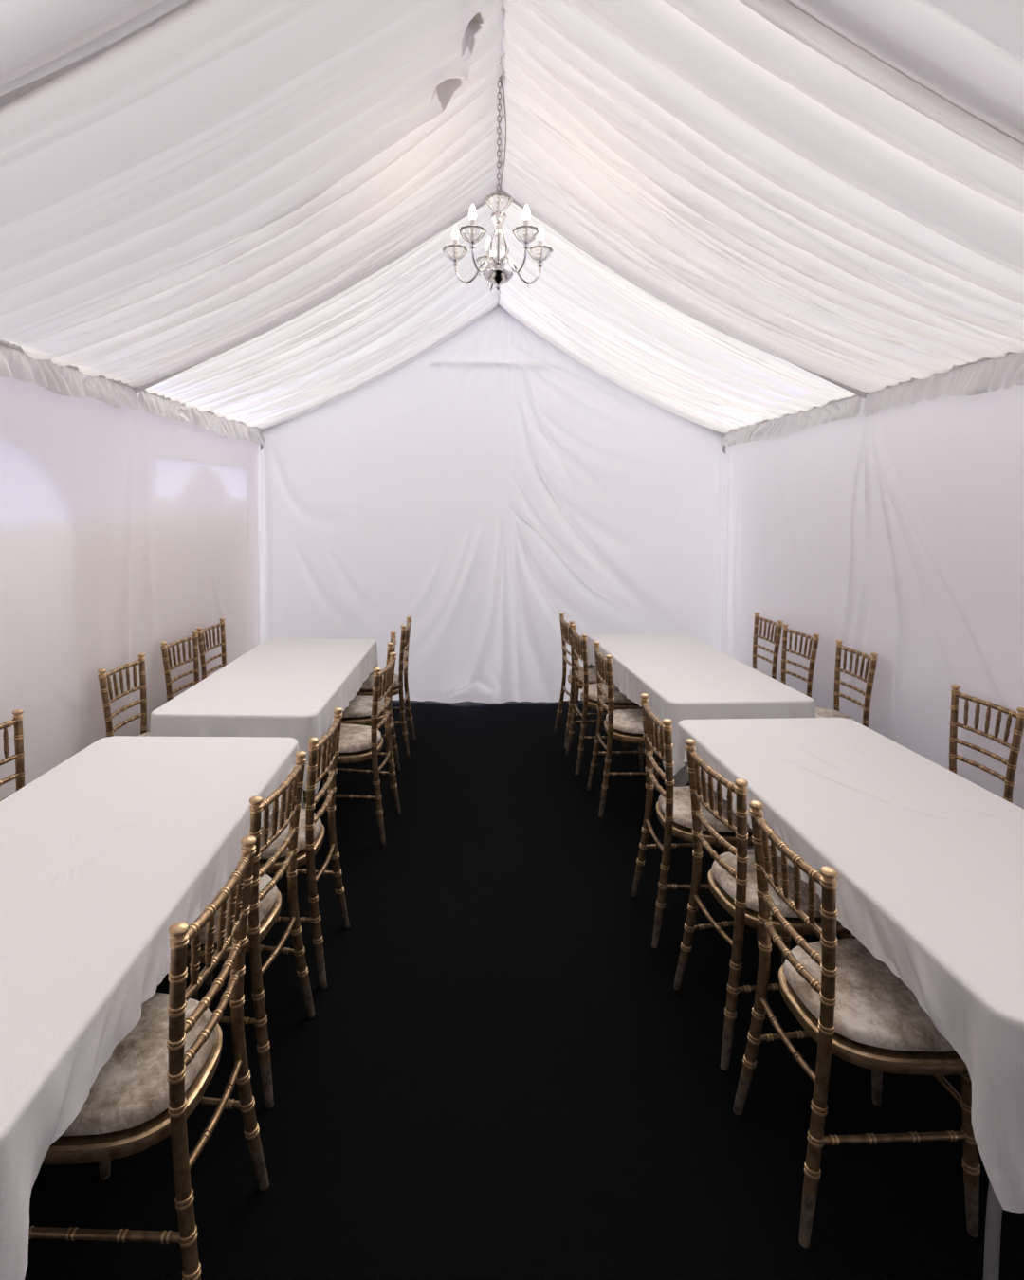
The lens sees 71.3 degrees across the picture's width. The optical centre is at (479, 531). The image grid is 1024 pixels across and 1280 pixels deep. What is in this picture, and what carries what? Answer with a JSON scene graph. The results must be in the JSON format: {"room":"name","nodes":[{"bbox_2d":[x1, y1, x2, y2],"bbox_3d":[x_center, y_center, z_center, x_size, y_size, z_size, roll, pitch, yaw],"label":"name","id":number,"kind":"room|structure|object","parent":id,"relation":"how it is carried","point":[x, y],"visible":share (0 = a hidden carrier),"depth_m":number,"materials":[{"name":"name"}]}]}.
{"room":"event marquee tent","nodes":[
{"label":"event marquee tent","id":0,"kind":"room"},
{"bbox_2d":[0,376,260,799],"bbox_3d":[-1.943,0.493,1.699,0.066,2.397,9.150,0,3,0],"label":"wall","id":1,"kind":"structure","parent":0,"point":[125,532],"depth_m":3.67,"materials":[{"name":"fabric"}]},
{"bbox_2d":[0,338,140,409],"bbox_3d":[-1.879,-0.682,2.857,0.084,0.175,2.134,0,3,0],"label":"trim","id":2,"kind":"structure","parent":1,"relation":"attached to","point":[66,380],"depth_m":3.20,"materials":[{"name":"white fabric"}]},
{"bbox_2d":[0,0,195,107],"bbox_3d":[-0.926,-1.250,1.705,1.984,1.169,0.110,0,3,-3],"label":"trim","id":3,"kind":"structure","parent":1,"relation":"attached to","point":[5,99],"depth_m":1.73,"materials":[{"name":"fabric"}]},
{"bbox_2d":[138,389,265,450],"bbox_3d":[-1.881,-0.761,5.095,0.080,0.213,2.260,0,3,0],"label":"trim","id":4,"kind":"structure","parent":1,"relation":"attached to","point":[154,404],"depth_m":4.75,"materials":[{"name":"white fabric"}]},
{"bbox_2d":[132,188,499,393],"bbox_3d":[-0.899,-1.347,3.920,2.028,1.169,0.072,0,3,0],"label":"trim","id":5,"kind":"structure","parent":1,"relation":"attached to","point":[143,387],"depth_m":3.94,"materials":[{"name":"fabric"}]},
{"bbox_2d":[258,305,726,703],"bbox_3d":[0.114,-0.248,6.184,4.071,3.507,0.122,0,3,0],"label":"wall","id":6,"kind":"structure","parent":0,"point":[493,485],"depth_m":6.23,"materials":[{"name":"fabric"}]},
{"bbox_2d":[0,0,1023,433],"bbox_3d":[0.121,-1.278,2.796,4.071,1.133,6.770,0,3,0],"label":"ceiling","id":7,"kind":"structure","parent":0,"point":[746,166],"depth_m":2.53,"materials":[{"name":"fabric"}]},
{"bbox_2d":[442,74,552,293],"bbox_3d":[0.078,-1.412,2.874,0.457,0.870,0.434,0,3,0],"label":"chandelier","id":8,"kind":"object","parent":7,"relation":"hanging from","point":[497,247],"visible":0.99,"depth_m":2.85,"materials":[{"name":"silver metal"}]},
{"bbox_2d":[498,6,505,298],"bbox_3d":[0.064,-1.790,1.598,0.022,0.048,9.153,0,3,1],"label":"trim","id":9,"kind":"structure","parent":7,"relation":"attached to","point":[502,9],"depth_m":2.86,"materials":[{"name":"fabric"}]},
{"bbox_2d":[24,699,1023,1279],"bbox_3d":[0.150,1.714,1.852,5.371,0.020,10.150,0,3,0],"label":"floor","id":10,"kind":"structure","parent":0,"point":[498,1071],"depth_m":2.13,"materials":[{"name":"black carpet"}]},
{"bbox_2d":[0,709,25,801],"bbox_3d":[-1.677,1.193,2.710,0.504,0.925,0.431,1,3,3],"label":"banquet chair","id":11,"kind":"object","parent":10,"relation":"on","point":[19,775],"visible":0.17,"depth_m":2.87,"materials":[{"name":"gold metal"}]},
{"bbox_2d":[97,653,149,737],"bbox_3d":[-1.681,1.146,3.772,0.504,0.925,0.431,1,3,4],"label":"banquet chair","id":12,"kind":"object","parent":10,"relation":"on","point":[108,717],"visible":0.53,"depth_m":3.77,"materials":[{"name":"gold metal"}]},
{"bbox_2d":[137,731,149,736],"bbox_3d":[-1.645,1.108,3.768,0.409,0.048,0.407,1,3,4],"label":"seat cushion","id":13,"kind":"object","parent":12,"relation":"on","point":[143,734],"depth_m":3.84,"materials":[{"name":"fabric"}]},
{"bbox_2d":[28,835,269,1279],"bbox_3d":[-0.804,1.245,1.658,0.504,0.925,0.431,1,3,3],"label":"banquet chair","id":14,"kind":"object","parent":10,"relation":"on","point":[154,1079],"visible":0.82,"depth_m":1.53,"materials":[{"name":"gold metal"}]},
{"bbox_2d":[61,992,216,1135],"bbox_3d":[-0.840,1.206,1.658,0.409,0.048,0.407,1,3,3],"label":"seat cushion","id":15,"kind":"object","parent":14,"relation":"on","point":[131,1088],"depth_m":1.57,"materials":[{"name":"fabric"}]},
{"bbox_2d":[160,630,199,701],"bbox_3d":[-1.674,1.116,4.462,0.504,0.925,0.431,1,3,6],"label":"banquet chair","id":16,"kind":"object","parent":10,"relation":"on","point":[164,647],"visible":0.38,"depth_m":4.46,"materials":[{"name":"gold metal"}]},
{"bbox_2d":[196,618,226,679],"bbox_3d":[-1.659,1.094,4.957,0.504,0.925,0.431,1,3,3],"label":"banquet chair","id":17,"kind":"object","parent":10,"relation":"on","point":[202,646],"visible":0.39,"depth_m":4.95,"materials":[{"name":"gold metal"}]},
{"bbox_2d":[186,750,314,1108],"bbox_3d":[-0.834,1.218,2.284,0.504,0.925,0.431,1,3,6],"label":"banquet chair","id":18,"kind":"object","parent":10,"relation":"on","point":[265,898],"visible":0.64,"depth_m":2.19,"materials":[{"name":"gold metal"}]},
{"bbox_2d":[188,874,277,944],"bbox_3d":[-0.869,1.178,2.286,0.409,0.048,0.407,1,3,6],"label":"seat cushion","id":19,"kind":"object","parent":18,"relation":"on","point":[268,905],"depth_m":2.24,"materials":[{"name":"fabric"}]},
{"bbox_2d":[205,707,349,988],"bbox_3d":[-0.798,1.196,2.784,0.504,0.925,0.431,1,3,2],"label":"banquet chair","id":20,"kind":"object","parent":10,"relation":"on","point":[311,833],"visible":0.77,"depth_m":2.65,"materials":[{"name":"gold metal"}]},
{"bbox_2d":[259,807,321,859],"bbox_3d":[-0.834,1.157,2.784,0.409,0.048,0.407,1,3,2],"label":"seat cushion","id":21,"kind":"object","parent":20,"relation":"on","point":[303,845],"depth_m":2.68,"materials":[{"name":"fabric"}]},
{"bbox_2d":[302,652,401,845],"bbox_3d":[-0.712,1.148,3.877,0.504,0.925,0.431,1,3,6],"label":"banquet chair","id":22,"kind":"object","parent":10,"relation":"on","point":[357,742],"visible":0.71,"depth_m":3.75,"materials":[{"name":"gold metal"}]},
{"bbox_2d":[321,723,381,752],"bbox_3d":[-0.748,1.109,3.879,0.409,0.048,0.407,1,3,6],"label":"seat cushion","id":23,"kind":"object","parent":22,"relation":"on","point":[354,738],"depth_m":3.78,"materials":[{"name":"fabric"}]},
{"bbox_2d":[322,631,400,786],"bbox_3d":[-0.756,1.121,4.483,0.504,0.925,0.431,0,3,-4],"label":"banquet chair","id":24,"kind":"object","parent":10,"relation":"on","point":[358,711],"visible":0.39,"depth_m":4.35,"materials":[{"name":"gold metal"}]},
{"bbox_2d":[342,694,383,717],"bbox_3d":[-0.792,1.082,4.479,0.409,0.048,0.407,0,3,-4],"label":"seat cushion","id":25,"kind":"object","parent":24,"relation":"on","point":[360,706],"depth_m":4.36,"materials":[{"name":"fabric"}]},
{"bbox_2d":[356,616,415,757],"bbox_3d":[-0.727,1.094,5.108,0.504,0.925,0.431,0,3,0],"label":"banquet chair","id":26,"kind":"object","parent":10,"relation":"on","point":[366,689],"visible":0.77,"depth_m":4.95,"materials":[{"name":"gold metal"}]},
{"bbox_2d":[359,672,398,689],"bbox_3d":[-0.762,1.055,5.106,0.409,0.048,0.407,0,3,0],"label":"seat cushion","id":27,"kind":"object","parent":26,"relation":"on","point":[368,684],"depth_m":4.99,"materials":[{"name":"fabric"}]},
{"bbox_2d":[554,612,624,748],"bbox_3d":[0.851,1.095,5.334,0.504,0.925,0.431,0,3,-5],"label":"banquet chair","id":28,"kind":"object","parent":10,"relation":"on","point":[565,627],"visible":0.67,"depth_m":5.24,"materials":[{"name":"gold metal"}]},
{"bbox_2d":[568,666,603,682],"bbox_3d":[0.887,1.056,5.336,0.409,0.048,0.407,0,3,-5],"label":"seat cushion","id":29,"kind":"object","parent":28,"relation":"on","point":[592,669],"depth_m":5.23,"materials":[{"name":"fabric"}]},
{"bbox_2d":[566,623,643,774],"bbox_3d":[0.873,1.117,4.830,0.504,0.925,0.431,0,3,-3],"label":"banquet chair","id":30,"kind":"object","parent":10,"relation":"on","point":[589,694],"visible":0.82,"depth_m":4.68,"materials":[{"name":"gold metal"}]},
{"bbox_2d":[582,682,634,702],"bbox_3d":[0.909,1.079,4.830,0.409,0.048,0.407,0,3,-3],"label":"seat cushion","id":31,"kind":"object","parent":30,"relation":"on","point":[591,696],"depth_m":4.70,"materials":[{"name":"fabric"}]},
{"bbox_2d":[586,640,665,817],"bbox_3d":[0.926,1.145,4.209,0.504,0.925,0.431,0,3,-1],"label":"banquet chair","id":32,"kind":"object","parent":10,"relation":"on","point":[626,725],"visible":0.73,"depth_m":4.09,"materials":[{"name":"gold metal"}]},
{"bbox_2d":[605,709,659,733],"bbox_3d":[0.962,1.107,4.208,0.409,0.048,0.407,0,3,-1],"label":"seat cushion","id":33,"kind":"object","parent":32,"relation":"on","point":[625,721],"depth_m":4.11,"materials":[{"name":"fabric"}]},
{"bbox_2d":[631,693,759,948],"bbox_3d":[0.945,1.197,3.026,0.504,0.925,0.431,0,3,0],"label":"banquet chair","id":34,"kind":"object","parent":10,"relation":"on","point":[673,807],"visible":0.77,"depth_m":2.90,"materials":[{"name":"gold metal"}]},
{"bbox_2d":[658,786,752,832],"bbox_3d":[0.981,1.159,3.025,0.409,0.048,0.407,0,3,0],"label":"seat cushion","id":35,"kind":"object","parent":34,"relation":"on","point":[681,818],"depth_m":2.92,"materials":[{"name":"fabric"}]},
{"bbox_2d":[673,738,853,1070],"bbox_3d":[0.990,1.223,2.443,0.504,0.925,0.431,0,3,-7],"label":"banquet chair","id":36,"kind":"object","parent":10,"relation":"on","point":[732,876],"visible":0.7,"depth_m":2.34,"materials":[{"name":"gold metal"}]},
{"bbox_2d":[711,847,821,917],"bbox_3d":[1.026,1.185,2.446,0.409,0.048,0.407,0,3,-7],"label":"seat cushion","id":37,"kind":"object","parent":36,"relation":"on","point":[722,880],"depth_m":2.37,"materials":[{"name":"fabric"}]},
{"bbox_2d":[751,612,783,679],"bbox_3d":[1.981,1.100,5.403,0.504,0.925,0.431,0,3,-4],"label":"banquet chair","id":38,"kind":"object","parent":10,"relation":"on","point":[778,626],"visible":0.42,"depth_m":5.39,"materials":[{"name":"gold metal"}]},
{"bbox_2d":[780,623,819,697],"bbox_3d":[1.992,1.123,4.874,0.504,0.925,0.431,0,3,-7],"label":"banquet chair","id":39,"kind":"object","parent":10,"relation":"on","point":[811,669],"visible":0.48,"depth_m":4.88,"materials":[{"name":"gold metal"}]},
{"bbox_2d":[814,640,877,728],"bbox_3d":[2.060,1.149,4.302,0.504,0.925,0.431,0,3,-2],"label":"banquet chair","id":40,"kind":"object","parent":10,"relation":"on","point":[820,712],"visible":0.44,"depth_m":4.29,"materials":[{"name":"gold metal"}]},
{"bbox_2d":[814,706,854,720],"bbox_3d":[2.024,1.110,4.299,0.409,0.048,0.407,0,3,-2],"label":"seat cushion","id":41,"kind":"object","parent":40,"relation":"on","point":[820,712],"depth_m":4.29,"materials":[{"name":"fabric"}]},
{"bbox_2d":[732,800,980,1247],"bbox_3d":[1.012,1.247,1.899,0.504,0.925,0.431,0,3,-4],"label":"banquet chair","id":42,"kind":"object","parent":10,"relation":"on","point":[845,998],"visible":0.9,"depth_m":1.76,"materials":[{"name":"gold metal"}]},
{"bbox_2d":[783,938,954,1051],"bbox_3d":[1.048,1.209,1.900,0.409,0.048,0.407,0,3,-4],"label":"seat cushion","id":43,"kind":"object","parent":42,"relation":"on","point":[874,1009],"depth_m":1.82,"materials":[{"name":"fabric"}]},
{"bbox_2d":[748,845,1002,1279],"bbox_3d":[1.407,1.312,2.425,0.820,0.752,1.934,0,3,-4],"label":"folding table","id":44,"kind":"object","parent":10,"relation":"on","point":[994,1209],"visible":0.09,"depth_m":1.58,"materials":[{"name":"grey plastic"}]},
{"bbox_2d":[673,717,1023,1213],"bbox_3d":[1.409,1.115,2.413,0.929,0.389,2.034,0,3,-4],"label":"tablecloth","id":45,"kind":"object","parent":44,"relation":"on","point":[928,861],"visible":0.9,"depth_m":2.05,"materials":[{"name":"fabric"}]},
{"bbox_2d":[948,684,1023,803],"bbox_3d":[2.075,1.197,3.207,0.504,0.925,0.431,0,3,-5],"label":"banquet chair","id":46,"kind":"object","parent":10,"relation":"on","point":[1014,747],"visible":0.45,"depth_m":3.20,"materials":[{"name":"gold metal"}]},
{"bbox_3d":[1.289,1.214,4.612,0.754,0.752,1.854,0,3,-5],"label":"folding table","id":47,"kind":"object","parent":10,"relation":"on","visible":0},
{"bbox_2d":[586,633,815,770],"bbox_3d":[1.286,1.018,4.604,0.874,0.375,1.954,0,3,-5],"label":"tablecloth","id":48,"kind":"object","parent":47,"relation":"on","point":[684,677],"visible":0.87,"depth_m":4.12,"materials":[{"name":"fabric"}]},
{"bbox_3d":[-1.197,1.307,2.105,0.820,0.752,1.944,0,3,0],"label":"folding table","id":49,"kind":"object","parent":10,"relation":"on","visible":0},
{"bbox_2d":[0,735,305,1279],"bbox_3d":[-1.193,1.094,2.092,0.934,0.349,2.041,0,3,0],"label":"tablecloth","id":50,"kind":"object","parent":49,"relation":"on","point":[127,839],"visible":0.9,"depth_m":1.85,"materials":[{"name":"fabric"}]},
{"bbox_3d":[-1.166,1.209,4.333,0.768,0.752,1.854,0,3,1],"label":"folding table","id":51,"kind":"object","parent":10,"relation":"on","visible":0},
{"bbox_2d":[149,638,378,793],"bbox_3d":[-1.167,1.014,4.317,0.873,0.377,1.963,0,3,1],"label":"tablecloth","id":52,"kind":"object","parent":51,"relation":"on","point":[281,687],"visible":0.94,"depth_m":3.77,"materials":[{"name":"fabric"}]},
{"bbox_2d":[721,384,1023,809],"bbox_3d":[2.246,0.522,1.699,0.245,2.397,9.151,0,3,0],"label":"wall","id":53,"kind":"structure","parent":0,"point":[895,534],"depth_m":3.86,"materials":[{"name":"fabric"}]},
{"bbox_2d":[500,188,868,398],"bbox_3d":[1.136,-1.333,3.920,2.043,1.169,0.072,0,3,0],"label":"trim","id":54,"kind":"structure","parent":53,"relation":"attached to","point":[851,390],"depth_m":3.94,"materials":[{"name":"fabric"}]},
{"bbox_2d":[721,394,861,454],"bbox_3d":[2.116,-0.734,5.095,0.081,0.213,2.256,0,3,0],"label":"trim","id":55,"kind":"structure","parent":53,"relation":"attached to","point":[846,408],"depth_m":4.79,"materials":[{"name":"white fabric"}]},
{"bbox_2d":[784,0,1023,145],"bbox_3d":[1.110,-1.240,1.796,2.101,1.169,0.110,0,3,-3],"label":"trim","id":56,"kind":"structure","parent":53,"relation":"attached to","point":[787,1],"depth_m":1.82,"materials":[{"name":"fabric"}]},
{"bbox_2d":[861,351,1023,418],"bbox_3d":[2.116,-0.656,2.858,0.078,0.172,2.130,0,3,0],"label":"trim","id":57,"kind":"structure","parent":53,"relation":"attached to","point":[988,374],"depth_m":3.14,"materials":[{"name":"white fabric"}]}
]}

